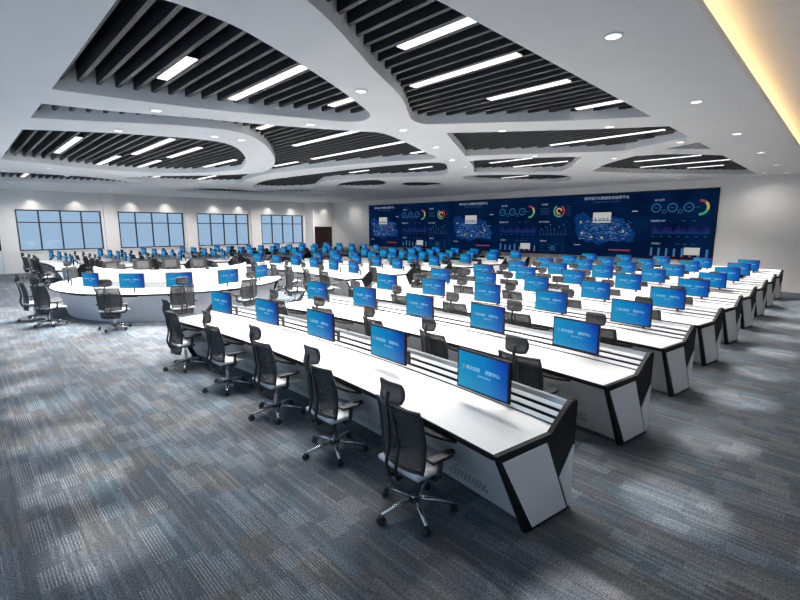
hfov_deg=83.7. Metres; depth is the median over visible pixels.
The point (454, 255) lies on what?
office chair
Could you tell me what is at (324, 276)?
office chair
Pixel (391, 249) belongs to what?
monitor
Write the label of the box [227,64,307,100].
linear light
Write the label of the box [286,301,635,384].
countertop
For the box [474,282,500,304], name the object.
monitor
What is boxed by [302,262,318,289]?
office chair
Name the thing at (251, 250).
monitor
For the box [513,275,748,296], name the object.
countertop
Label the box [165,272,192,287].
monitor
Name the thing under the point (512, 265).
monitor
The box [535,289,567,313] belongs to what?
monitor
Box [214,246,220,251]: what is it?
monitor
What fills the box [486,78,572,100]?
linear light
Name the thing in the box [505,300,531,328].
office chair
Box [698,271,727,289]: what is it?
monitor
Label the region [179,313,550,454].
countertop
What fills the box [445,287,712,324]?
countertop
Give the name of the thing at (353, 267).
monitor
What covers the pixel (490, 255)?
monitor
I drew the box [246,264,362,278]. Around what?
countertop
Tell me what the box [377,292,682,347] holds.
countertop
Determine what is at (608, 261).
monitor
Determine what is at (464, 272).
office chair
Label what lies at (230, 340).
tray
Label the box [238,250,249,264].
office chair
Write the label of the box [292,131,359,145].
linear light
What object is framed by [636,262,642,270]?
office chair
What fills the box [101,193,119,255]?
pillar
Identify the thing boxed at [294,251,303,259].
monitor
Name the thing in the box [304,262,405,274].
countertop
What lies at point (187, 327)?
tray
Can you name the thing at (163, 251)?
monitor
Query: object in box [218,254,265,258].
countertop
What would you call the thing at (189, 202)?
pillar
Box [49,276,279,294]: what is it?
countertop
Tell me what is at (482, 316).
monitor
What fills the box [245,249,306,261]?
desk
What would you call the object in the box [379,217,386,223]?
photo
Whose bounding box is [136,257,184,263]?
countertop
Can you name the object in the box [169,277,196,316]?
office chair
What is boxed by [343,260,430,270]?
countertop
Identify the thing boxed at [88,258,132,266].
countertop
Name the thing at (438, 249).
monitor
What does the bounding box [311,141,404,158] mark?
linear light
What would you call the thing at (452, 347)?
tray
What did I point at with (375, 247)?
monitor
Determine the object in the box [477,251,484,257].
office chair
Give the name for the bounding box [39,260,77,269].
countertop
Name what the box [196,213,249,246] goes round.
window
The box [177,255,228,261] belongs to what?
countertop
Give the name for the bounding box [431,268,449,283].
monitor
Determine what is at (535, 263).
office chair
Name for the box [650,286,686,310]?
monitor
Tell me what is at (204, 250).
monitor
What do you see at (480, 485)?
vent grille
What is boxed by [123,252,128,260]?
monitor
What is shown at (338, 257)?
monitor
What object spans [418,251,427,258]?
monitor
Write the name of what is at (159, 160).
linear light
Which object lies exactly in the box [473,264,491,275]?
monitor
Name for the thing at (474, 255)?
office chair
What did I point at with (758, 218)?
wall
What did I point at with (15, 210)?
window
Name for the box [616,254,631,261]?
monitor
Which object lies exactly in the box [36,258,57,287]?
office chair
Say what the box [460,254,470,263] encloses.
monitor
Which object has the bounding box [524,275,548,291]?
monitor
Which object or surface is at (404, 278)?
desk
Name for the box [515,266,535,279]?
monitor
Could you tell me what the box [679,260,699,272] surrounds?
monitor
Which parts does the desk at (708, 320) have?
rail, panel, panel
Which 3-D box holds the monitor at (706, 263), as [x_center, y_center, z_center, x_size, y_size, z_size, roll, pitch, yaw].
[11.835,-1.424,17.411,0.267,0.458,0.645,-8,12,-41]
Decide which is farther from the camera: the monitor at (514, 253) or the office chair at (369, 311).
the monitor at (514, 253)
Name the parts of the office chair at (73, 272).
backrest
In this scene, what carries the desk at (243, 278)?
attached to the desk at (145, 305)
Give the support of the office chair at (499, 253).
on the floor
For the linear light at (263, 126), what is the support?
attached to the ceiling
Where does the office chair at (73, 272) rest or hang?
on the floor
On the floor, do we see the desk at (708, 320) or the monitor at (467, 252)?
the desk at (708, 320)
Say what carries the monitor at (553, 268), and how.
attached to the desk at (749, 293)
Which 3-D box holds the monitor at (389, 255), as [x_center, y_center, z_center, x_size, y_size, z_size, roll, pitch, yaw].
[-0.276,-1.938,20.563,0.267,0.458,0.645,-9,13,-42]
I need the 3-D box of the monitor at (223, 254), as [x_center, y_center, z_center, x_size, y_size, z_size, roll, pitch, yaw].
[-9.073,-2.365,23.180,0.267,0.458,0.645,-7,12,-37]
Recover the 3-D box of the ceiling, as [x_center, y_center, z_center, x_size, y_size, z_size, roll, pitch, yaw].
[-3.705,-5.270,17.408,26.160,0.800,34.000,-9,13,-44]
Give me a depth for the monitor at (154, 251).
24.72 m
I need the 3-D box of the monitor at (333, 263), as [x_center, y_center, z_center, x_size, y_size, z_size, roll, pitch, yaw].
[-2.377,-1.289,16.585,0.267,0.458,0.645,-8,12,-39]
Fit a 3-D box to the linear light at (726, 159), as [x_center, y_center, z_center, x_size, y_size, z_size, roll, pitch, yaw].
[9.713,-4.716,15.288,0.150,0.090,2.750,-9,13,-44]
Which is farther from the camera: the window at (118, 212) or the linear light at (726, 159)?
the window at (118, 212)
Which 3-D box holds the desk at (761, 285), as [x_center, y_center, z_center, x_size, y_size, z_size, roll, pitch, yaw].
[7.660,-0.469,15.235,1.279,1.022,7.501,-9,13,-44]
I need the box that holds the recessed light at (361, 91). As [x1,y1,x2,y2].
[354,89,367,93]
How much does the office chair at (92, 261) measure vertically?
1.273 m
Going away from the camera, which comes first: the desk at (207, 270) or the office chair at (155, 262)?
the desk at (207, 270)
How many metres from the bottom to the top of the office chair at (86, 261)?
1.273 m
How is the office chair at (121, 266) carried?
on the floor
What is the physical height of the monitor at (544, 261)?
0.458 m
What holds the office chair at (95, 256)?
on the floor
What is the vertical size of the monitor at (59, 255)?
0.458 m
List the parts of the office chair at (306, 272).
backrest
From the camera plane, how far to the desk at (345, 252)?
30.01 m
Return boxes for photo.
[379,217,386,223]
[465,215,476,223]
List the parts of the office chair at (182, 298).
seat, backrest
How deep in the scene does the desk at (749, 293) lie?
11.40 m
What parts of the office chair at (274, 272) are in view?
backrest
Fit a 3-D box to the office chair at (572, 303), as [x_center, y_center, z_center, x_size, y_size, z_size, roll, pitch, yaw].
[3.598,0.368,9.318,0.708,1.273,0.728,-6,11,-34]
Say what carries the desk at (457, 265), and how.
on the floor
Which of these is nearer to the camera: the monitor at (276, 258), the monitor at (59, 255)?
the monitor at (276, 258)
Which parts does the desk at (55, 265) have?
panel, panel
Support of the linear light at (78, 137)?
attached to the ceiling
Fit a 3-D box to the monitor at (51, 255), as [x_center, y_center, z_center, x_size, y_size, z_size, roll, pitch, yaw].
[-17.693,-2.305,22.815,0.645,0.458,0.267,7,12,37]
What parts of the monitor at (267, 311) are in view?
arm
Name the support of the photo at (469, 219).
attached to the video wall at (680, 224)
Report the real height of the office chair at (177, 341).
1.273 m
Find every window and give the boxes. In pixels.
[14,209,104,251]
[117,211,184,248]
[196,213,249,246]
[261,215,302,244]
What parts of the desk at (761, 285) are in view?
rail, panel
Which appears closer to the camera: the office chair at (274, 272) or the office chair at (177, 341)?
the office chair at (177, 341)
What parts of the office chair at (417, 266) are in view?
backrest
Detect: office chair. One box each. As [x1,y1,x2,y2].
[14,274,48,322]
[21,253,37,278]
[27,254,39,280]
[29,277,68,327]
[33,255,53,282]
[35,256,55,285]
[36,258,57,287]
[61,261,78,280]
[82,252,92,271]
[88,253,97,272]
[94,254,100,267]
[94,279,131,332]
[112,258,125,269]
[146,252,161,269]
[152,254,164,269]
[161,299,207,373]
[166,256,180,269]
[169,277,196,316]
[202,310,252,395]
[232,256,248,270]
[232,271,257,306]
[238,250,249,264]
[248,324,304,424]
[250,257,267,276]
[269,258,284,290]
[269,289,287,315]
[284,260,302,293]
[284,266,304,302]
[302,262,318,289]
[302,344,368,467]
[312,295,348,330]
[318,265,339,293]
[348,280,360,297]
[362,305,382,336]
[368,261,376,283]
[376,377,458,537]
[391,285,405,305]
[410,258,426,281]
[411,274,422,287]
[419,316,457,362]
[423,255,428,262]
[442,256,457,277]
[442,291,467,315]
[451,253,459,259]
[453,277,473,293]
[458,268,474,280]
[471,254,481,263]
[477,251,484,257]
[496,264,510,274]
[498,252,507,268]
[498,335,558,393]
[500,271,518,285]
[502,282,522,300]
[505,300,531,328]
[533,261,540,269]
[536,267,551,278]
[549,275,569,289]
[556,258,562,262]
[561,288,581,308]
[567,263,580,269]
[582,269,595,280]
[585,312,616,345]
[594,260,601,264]
[602,279,620,295]
[613,265,625,275]
[614,257,620,264]
[631,273,647,286]
[635,296,661,320]
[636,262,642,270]
[670,285,692,304]
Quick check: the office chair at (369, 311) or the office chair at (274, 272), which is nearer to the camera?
the office chair at (369, 311)
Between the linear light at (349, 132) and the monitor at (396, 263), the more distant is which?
the monitor at (396, 263)
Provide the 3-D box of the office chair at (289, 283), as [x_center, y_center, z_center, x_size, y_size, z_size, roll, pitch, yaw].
[-3.480,-0.491,14.586,0.708,1.273,0.728,-5,11,-29]
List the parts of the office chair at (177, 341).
backrest, frame, seat, armrest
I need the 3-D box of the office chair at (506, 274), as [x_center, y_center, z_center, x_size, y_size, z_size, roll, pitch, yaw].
[3.164,-0.194,12.765,0.728,1.273,0.708,8,12,39]
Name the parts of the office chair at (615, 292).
backrest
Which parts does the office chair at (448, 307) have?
backrest, frame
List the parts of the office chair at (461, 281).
backrest, frame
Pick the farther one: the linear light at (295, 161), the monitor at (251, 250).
the monitor at (251, 250)
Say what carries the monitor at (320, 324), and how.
attached to the desk at (517, 456)
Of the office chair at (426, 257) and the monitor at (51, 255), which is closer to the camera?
the office chair at (426, 257)
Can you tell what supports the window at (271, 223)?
in the wall at (315, 214)
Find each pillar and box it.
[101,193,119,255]
[183,197,197,251]
[249,200,261,249]
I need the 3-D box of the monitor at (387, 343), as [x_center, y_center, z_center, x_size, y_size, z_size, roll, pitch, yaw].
[-0.058,0.538,5.378,0.267,0.458,0.645,-8,12,-41]
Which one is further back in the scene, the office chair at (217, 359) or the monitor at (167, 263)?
the monitor at (167, 263)
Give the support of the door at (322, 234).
in the wall at (315, 214)
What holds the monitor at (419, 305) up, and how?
attached to the desk at (611, 388)
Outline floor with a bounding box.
[0,269,799,599]
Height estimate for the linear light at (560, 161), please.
0.090 m
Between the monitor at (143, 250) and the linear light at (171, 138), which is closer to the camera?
the linear light at (171, 138)
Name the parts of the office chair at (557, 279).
backrest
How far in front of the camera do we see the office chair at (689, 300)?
9.40 m
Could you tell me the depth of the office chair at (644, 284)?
11.99 m
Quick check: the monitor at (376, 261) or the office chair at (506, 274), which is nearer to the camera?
the office chair at (506, 274)
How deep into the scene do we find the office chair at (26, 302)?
11.85 m
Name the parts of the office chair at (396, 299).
backrest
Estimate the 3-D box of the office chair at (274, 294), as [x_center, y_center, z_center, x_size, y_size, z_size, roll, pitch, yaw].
[-2.376,0.385,9.216,0.728,1.273,0.708,9,13,42]
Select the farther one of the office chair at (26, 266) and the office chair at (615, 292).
the office chair at (26, 266)
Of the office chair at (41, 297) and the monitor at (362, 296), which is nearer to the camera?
the monitor at (362, 296)
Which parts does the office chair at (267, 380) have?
headrest frame, frame, backrest, seat, armrest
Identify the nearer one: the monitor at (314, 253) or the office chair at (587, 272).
the office chair at (587, 272)
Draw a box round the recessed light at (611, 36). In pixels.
[603,32,623,40]
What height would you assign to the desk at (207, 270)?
0.800 m
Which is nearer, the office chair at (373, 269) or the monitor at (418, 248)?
the office chair at (373, 269)
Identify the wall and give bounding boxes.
[0,189,333,273]
[333,173,799,292]
[369,187,720,259]
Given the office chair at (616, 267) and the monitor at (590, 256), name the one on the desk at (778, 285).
the monitor at (590, 256)
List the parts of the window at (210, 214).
sill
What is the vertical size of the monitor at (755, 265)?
0.458 m
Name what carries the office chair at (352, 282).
on the floor
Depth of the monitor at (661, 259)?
18.32 m
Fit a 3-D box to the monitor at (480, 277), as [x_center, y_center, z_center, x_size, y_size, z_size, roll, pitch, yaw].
[2.344,-0.535,11.961,0.645,0.458,0.267,8,12,41]
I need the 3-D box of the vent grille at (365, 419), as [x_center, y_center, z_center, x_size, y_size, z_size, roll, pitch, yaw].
[-0.353,1.471,5.362,0.059,0.110,0.736,-8,12,-41]
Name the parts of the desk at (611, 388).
panel, rail, panel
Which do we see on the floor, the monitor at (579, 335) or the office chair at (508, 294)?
the office chair at (508, 294)
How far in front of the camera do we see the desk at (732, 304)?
9.90 m
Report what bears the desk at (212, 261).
on the floor
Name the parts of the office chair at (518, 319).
headrest frame, backrest, frame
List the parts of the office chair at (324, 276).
backrest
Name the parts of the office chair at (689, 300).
backrest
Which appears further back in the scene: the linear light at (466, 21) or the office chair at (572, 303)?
the office chair at (572, 303)
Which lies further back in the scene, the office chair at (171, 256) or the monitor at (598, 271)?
the office chair at (171, 256)
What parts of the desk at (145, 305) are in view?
panel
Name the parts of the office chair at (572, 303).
backrest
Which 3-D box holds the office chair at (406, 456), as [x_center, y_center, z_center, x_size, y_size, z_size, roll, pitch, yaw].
[0.106,1.253,3.892,0.708,1.273,0.728,-8,12,-40]
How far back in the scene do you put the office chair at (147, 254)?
21.93 m
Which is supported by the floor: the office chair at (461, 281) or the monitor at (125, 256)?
the office chair at (461, 281)
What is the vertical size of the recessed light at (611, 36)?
0.014 m
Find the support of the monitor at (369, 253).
attached to the desk at (425, 267)
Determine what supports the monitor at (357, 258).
attached to the desk at (404, 278)
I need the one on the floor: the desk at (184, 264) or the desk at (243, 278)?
the desk at (184, 264)
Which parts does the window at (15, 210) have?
sill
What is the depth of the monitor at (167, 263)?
17.48 m
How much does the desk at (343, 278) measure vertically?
1.022 m
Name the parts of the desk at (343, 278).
panel, rail, panel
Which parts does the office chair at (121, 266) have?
backrest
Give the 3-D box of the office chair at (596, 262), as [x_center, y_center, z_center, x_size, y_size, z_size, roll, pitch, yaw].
[7.692,-0.925,17.252,0.728,1.273,0.708,9,13,43]
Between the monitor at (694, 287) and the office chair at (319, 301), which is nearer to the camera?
the office chair at (319, 301)
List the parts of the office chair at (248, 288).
seat, frame, backrest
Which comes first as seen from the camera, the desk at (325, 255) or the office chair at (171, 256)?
the office chair at (171, 256)
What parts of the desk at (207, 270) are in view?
panel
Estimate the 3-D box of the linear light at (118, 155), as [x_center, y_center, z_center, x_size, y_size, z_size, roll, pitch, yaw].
[-9.571,-4.607,14.614,0.150,0.090,2.647,-9,13,-44]
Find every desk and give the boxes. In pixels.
[39,256,85,280]
[49,262,279,321]
[65,269,209,284]
[83,255,136,271]
[95,285,209,289]
[136,253,192,269]
[177,252,235,268]
[179,303,577,533]
[212,277,254,285]
[217,251,271,264]
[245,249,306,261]
[246,260,371,296]
[279,249,329,258]
[285,290,653,445]
[298,247,360,256]
[302,258,414,286]
[321,247,387,252]
[327,256,450,281]
[348,283,696,396]
[360,254,480,279]
[398,253,506,272]
[410,277,723,365]
[437,253,529,266]
[466,273,742,344]
[500,269,756,328]
[529,264,767,316]
[554,262,776,306]
[593,262,783,299]
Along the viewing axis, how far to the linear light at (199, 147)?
13.00 m
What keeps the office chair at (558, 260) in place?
on the floor
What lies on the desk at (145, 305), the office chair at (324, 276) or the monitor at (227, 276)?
the monitor at (227, 276)
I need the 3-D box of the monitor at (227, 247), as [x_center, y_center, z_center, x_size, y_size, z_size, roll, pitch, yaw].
[-10.545,-3.119,27.807,0.645,0.458,0.267,8,12,41]
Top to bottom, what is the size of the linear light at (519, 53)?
0.090 m
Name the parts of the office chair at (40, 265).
backrest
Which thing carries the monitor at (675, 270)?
attached to the desk at (761, 285)
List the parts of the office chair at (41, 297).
backrest, frame, seat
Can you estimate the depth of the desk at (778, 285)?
15.79 m
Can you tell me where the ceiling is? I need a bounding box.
[0,0,799,202]
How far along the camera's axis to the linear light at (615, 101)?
7.94 m
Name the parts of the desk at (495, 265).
panel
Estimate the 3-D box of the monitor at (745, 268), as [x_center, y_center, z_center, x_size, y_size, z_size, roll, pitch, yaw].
[11.274,-0.999,14.804,0.267,0.458,0.645,-7,12,-37]
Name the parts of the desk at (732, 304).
rail, panel, panel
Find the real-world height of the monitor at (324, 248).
0.458 m
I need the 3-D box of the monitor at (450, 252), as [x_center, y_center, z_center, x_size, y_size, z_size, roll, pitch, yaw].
[2.738,-2.420,23.520,0.267,0.458,0.645,-9,13,-42]
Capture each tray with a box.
[182,325,200,330]
[223,337,243,344]
[287,310,305,314]
[447,345,457,351]
[543,372,569,381]
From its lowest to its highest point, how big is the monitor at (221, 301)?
0.458 m
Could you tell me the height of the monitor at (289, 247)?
0.458 m
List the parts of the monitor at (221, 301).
arm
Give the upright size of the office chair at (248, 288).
1.273 m
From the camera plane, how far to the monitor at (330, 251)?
23.21 m
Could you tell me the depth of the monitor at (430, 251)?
24.37 m
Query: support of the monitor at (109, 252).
attached to the desk at (129, 266)
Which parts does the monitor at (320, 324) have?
arm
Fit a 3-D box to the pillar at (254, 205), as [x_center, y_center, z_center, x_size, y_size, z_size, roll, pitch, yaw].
[-10.937,-5.268,33.866,0.760,4.500,0.160,-9,13,-44]
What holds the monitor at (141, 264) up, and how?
on the desk at (207, 270)
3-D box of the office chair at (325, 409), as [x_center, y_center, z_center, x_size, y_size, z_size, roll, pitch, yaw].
[-0.760,1.081,4.948,0.708,1.273,0.728,-8,12,-41]
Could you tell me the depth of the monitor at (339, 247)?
30.11 m
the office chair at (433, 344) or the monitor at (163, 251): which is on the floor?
the office chair at (433, 344)
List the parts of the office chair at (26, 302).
backrest, frame, seat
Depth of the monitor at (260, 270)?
14.32 m
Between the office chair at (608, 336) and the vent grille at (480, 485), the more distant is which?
the office chair at (608, 336)
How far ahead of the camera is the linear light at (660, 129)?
10.79 m
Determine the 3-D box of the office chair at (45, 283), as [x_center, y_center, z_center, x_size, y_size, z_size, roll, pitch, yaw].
[-15.363,-1.265,19.335,0.708,1.273,0.728,-8,12,-41]
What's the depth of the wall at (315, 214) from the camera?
27.77 m
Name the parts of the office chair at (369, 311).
backrest, frame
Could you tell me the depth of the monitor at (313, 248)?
28.62 m
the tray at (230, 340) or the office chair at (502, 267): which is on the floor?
the office chair at (502, 267)
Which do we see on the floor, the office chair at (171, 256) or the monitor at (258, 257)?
the office chair at (171, 256)
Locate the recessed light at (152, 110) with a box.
[149,109,162,111]
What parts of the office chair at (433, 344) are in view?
headrest frame, backrest, frame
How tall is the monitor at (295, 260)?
0.458 m
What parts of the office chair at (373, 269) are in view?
backrest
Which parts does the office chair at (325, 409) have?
headrest frame, frame, backrest, seat, armrest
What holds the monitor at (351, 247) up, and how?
attached to the desk at (345, 252)
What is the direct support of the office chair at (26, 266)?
on the floor
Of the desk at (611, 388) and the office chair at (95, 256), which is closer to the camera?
the desk at (611, 388)
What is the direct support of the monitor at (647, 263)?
attached to the desk at (771, 278)
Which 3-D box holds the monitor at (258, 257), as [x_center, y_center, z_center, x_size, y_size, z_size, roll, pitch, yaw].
[-6.372,-1.899,20.326,0.645,0.458,0.267,7,12,36]
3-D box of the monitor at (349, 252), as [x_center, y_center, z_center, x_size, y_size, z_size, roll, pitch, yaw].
[-2.276,-2.243,22.436,0.645,0.458,0.267,8,12,40]
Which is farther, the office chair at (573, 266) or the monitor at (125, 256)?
the monitor at (125, 256)
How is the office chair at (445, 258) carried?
on the floor
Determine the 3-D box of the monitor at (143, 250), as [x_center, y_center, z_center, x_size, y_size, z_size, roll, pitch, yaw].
[-14.678,-2.787,25.772,0.645,0.458,0.267,7,12,37]
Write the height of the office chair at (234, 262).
1.273 m
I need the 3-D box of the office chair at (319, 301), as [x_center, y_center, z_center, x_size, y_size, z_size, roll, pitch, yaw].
[-1.323,0.525,8.353,0.728,1.273,0.708,8,12,40]
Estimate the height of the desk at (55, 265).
1.022 m
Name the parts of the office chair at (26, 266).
backrest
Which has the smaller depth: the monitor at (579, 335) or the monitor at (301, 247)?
the monitor at (579, 335)
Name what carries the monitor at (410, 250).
attached to the desk at (495, 265)
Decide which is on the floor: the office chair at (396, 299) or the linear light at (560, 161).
the office chair at (396, 299)
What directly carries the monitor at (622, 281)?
attached to the desk at (732, 304)
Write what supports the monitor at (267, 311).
attached to the desk at (517, 456)
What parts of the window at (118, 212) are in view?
sill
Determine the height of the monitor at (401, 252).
0.458 m
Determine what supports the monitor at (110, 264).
on the desk at (207, 270)
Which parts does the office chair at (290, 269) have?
backrest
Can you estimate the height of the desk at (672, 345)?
1.022 m
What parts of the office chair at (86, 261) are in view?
backrest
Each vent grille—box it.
[357,415,380,429]
[450,466,486,492]
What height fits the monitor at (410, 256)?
0.458 m
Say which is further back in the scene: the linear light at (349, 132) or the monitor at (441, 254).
the monitor at (441, 254)
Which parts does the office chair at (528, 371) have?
headrest frame, backrest, frame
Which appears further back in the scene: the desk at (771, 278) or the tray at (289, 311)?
the desk at (771, 278)
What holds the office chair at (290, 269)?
on the floor
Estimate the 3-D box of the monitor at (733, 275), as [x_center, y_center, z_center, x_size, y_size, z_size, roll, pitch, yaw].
[9.786,-0.755,13.306,0.267,0.458,0.645,-7,12,-37]
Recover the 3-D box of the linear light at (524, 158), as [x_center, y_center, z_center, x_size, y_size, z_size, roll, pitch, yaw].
[3.608,-4.609,14.630,0.150,0.090,1.590,-9,13,-44]
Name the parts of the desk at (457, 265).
panel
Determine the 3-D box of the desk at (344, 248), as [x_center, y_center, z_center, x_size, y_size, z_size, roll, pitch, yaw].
[-3.726,-3.294,32.564,1.279,1.022,7.501,-9,13,-44]
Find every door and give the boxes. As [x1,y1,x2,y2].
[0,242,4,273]
[315,227,331,247]
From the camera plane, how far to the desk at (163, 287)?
12.52 m
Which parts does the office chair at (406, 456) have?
headrest frame, backrest, frame, seat, armrest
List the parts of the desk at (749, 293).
rail, panel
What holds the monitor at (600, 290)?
attached to the desk at (708, 320)
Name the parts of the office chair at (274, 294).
frame, backrest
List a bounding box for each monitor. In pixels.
[48,250,57,258]
[57,251,63,259]
[65,268,75,285]
[81,272,99,290]
[97,249,106,256]
[102,261,119,269]
[107,250,115,258]
[116,251,121,258]
[119,273,144,291]
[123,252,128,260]
[132,259,151,269]
[141,248,149,255]
[152,248,159,256]
[161,249,169,256]
[161,258,179,269]
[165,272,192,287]
[178,251,185,260]
[190,258,206,267]
[191,247,198,253]
[202,248,209,255]
[211,290,237,314]
[212,249,219,256]
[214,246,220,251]
[218,269,238,286]
[221,250,228,258]
[226,246,233,253]
[248,248,253,254]
[253,253,264,262]
[254,264,267,280]
[255,298,284,325]
[272,254,282,264]
[281,247,288,253]
[286,244,291,249]
[290,256,301,266]
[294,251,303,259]
[299,245,305,251]
[306,308,339,341]
[307,280,329,300]
[309,257,318,267]
[311,246,317,251]
[313,252,323,261]
[322,246,328,252]
[328,259,340,271]
[329,250,338,257]
[332,253,342,263]
[337,245,343,251]
[348,251,357,258]
[348,261,360,274]
[349,245,355,250]
[351,255,362,265]
[353,286,377,308]
[361,249,369,255]
[368,252,376,259]
[370,323,410,365]
[371,256,382,267]
[373,244,378,249]
[377,273,396,289]
[380,249,388,256]
[387,253,396,261]
[389,247,397,253]
[392,258,403,270]
[399,250,407,257]
[406,293,433,318]
[407,248,415,254]
[408,254,418,263]
[413,246,421,250]
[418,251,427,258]
[422,277,444,296]
[426,249,435,255]
[429,256,439,266]
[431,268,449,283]
[432,247,440,253]
[439,252,448,260]
[446,250,455,256]
[457,347,512,404]
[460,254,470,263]
[466,251,475,258]
[470,302,505,333]
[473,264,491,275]
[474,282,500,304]
[475,271,496,283]
[487,252,497,261]
[508,260,525,271]
[510,250,520,258]
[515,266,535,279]
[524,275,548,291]
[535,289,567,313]
[537,257,553,267]
[548,262,566,274]
[552,316,600,354]
[561,255,576,264]
[562,269,584,285]
[575,259,592,270]
[581,280,610,300]
[582,253,596,261]
[591,265,613,278]
[597,257,613,265]
[610,298,652,327]
[615,273,641,291]
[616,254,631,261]
[616,261,635,272]
[636,258,654,267]
[641,268,665,283]
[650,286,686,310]
[653,256,670,265]
[662,264,684,277]
[677,278,709,298]
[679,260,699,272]
[693,257,712,268]
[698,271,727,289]
[715,266,740,282]
[727,263,751,276]
[738,259,759,271]
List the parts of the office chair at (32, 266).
backrest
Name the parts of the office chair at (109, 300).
backrest, frame, seat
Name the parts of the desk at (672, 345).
panel, rail, panel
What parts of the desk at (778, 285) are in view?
panel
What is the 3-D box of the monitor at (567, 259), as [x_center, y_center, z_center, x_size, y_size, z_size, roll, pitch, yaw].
[7.176,-1.663,18.874,0.645,0.458,0.267,7,12,37]
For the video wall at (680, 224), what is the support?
attached to the wall at (758, 218)
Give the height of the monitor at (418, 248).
0.458 m
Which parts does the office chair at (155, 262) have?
backrest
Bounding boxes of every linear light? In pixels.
[53,134,82,152]
[97,153,120,164]
[132,137,175,154]
[137,159,161,166]
[156,51,197,80]
[167,145,202,157]
[203,158,237,166]
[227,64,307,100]
[256,125,274,129]
[275,161,298,166]
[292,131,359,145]
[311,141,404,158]
[328,98,353,106]
[396,17,475,49]
[408,50,523,87]
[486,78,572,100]
[491,158,532,162]
[514,161,567,166]
[551,129,666,145]
[574,100,623,109]
[634,155,700,161]
[641,159,729,167]
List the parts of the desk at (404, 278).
rail, panel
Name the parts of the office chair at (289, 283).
backrest, frame, seat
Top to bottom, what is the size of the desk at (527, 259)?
1.022 m
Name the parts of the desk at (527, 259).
panel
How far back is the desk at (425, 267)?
19.27 m
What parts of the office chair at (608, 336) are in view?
headrest frame, backrest, frame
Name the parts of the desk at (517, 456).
panel, rail, panel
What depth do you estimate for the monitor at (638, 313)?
7.21 m
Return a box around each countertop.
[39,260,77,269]
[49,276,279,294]
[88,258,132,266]
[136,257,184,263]
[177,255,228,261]
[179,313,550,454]
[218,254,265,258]
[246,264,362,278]
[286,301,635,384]
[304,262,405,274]
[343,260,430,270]
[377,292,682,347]
[419,261,473,266]
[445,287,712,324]
[496,281,733,308]
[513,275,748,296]
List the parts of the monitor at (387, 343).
arm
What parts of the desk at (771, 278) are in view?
rail, panel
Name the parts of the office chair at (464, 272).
backrest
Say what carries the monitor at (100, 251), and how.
attached to the desk at (129, 266)
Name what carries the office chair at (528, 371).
on the floor
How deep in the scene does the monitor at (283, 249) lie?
27.15 m
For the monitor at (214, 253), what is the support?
attached to the desk at (212, 261)
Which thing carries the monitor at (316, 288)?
attached to the desk at (611, 388)
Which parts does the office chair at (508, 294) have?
backrest, frame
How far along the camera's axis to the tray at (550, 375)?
5.29 m
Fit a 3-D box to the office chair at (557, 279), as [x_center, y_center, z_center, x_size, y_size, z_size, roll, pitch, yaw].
[4.210,-0.035,11.789,0.728,1.273,0.708,7,12,38]
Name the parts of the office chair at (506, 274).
backrest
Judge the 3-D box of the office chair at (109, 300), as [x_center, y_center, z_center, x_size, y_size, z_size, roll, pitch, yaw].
[-7.085,0.099,10.971,0.728,1.273,0.708,-1,9,-7]
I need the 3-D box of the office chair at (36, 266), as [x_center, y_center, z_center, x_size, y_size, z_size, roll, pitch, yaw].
[-16.268,-1.423,20.302,0.728,1.273,0.708,7,12,37]
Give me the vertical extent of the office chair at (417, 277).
1.273 m
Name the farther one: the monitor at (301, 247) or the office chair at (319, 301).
the monitor at (301, 247)
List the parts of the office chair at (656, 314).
backrest, frame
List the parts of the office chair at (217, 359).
headrest frame, backrest, frame, seat, armrest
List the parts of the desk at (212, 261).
panel, panel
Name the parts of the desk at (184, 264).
panel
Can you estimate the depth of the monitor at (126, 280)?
11.80 m
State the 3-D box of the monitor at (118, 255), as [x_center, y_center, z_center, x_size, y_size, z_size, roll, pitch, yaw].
[-14.008,-2.235,22.384,0.267,0.458,0.645,-9,13,-44]
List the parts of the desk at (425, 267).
rail, panel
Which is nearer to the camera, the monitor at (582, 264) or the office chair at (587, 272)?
the office chair at (587, 272)
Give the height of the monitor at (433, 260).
0.458 m
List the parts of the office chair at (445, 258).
backrest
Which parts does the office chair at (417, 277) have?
backrest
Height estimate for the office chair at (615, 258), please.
1.273 m
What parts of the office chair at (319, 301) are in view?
frame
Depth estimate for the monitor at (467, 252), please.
22.36 m
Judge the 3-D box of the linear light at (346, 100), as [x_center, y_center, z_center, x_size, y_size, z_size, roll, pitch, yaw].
[-1.017,-3.495,7.798,0.150,0.090,0.690,-9,13,-44]
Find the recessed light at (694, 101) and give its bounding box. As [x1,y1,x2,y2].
[689,100,703,103]
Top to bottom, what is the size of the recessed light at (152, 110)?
0.014 m
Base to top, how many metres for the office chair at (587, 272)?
1.273 m

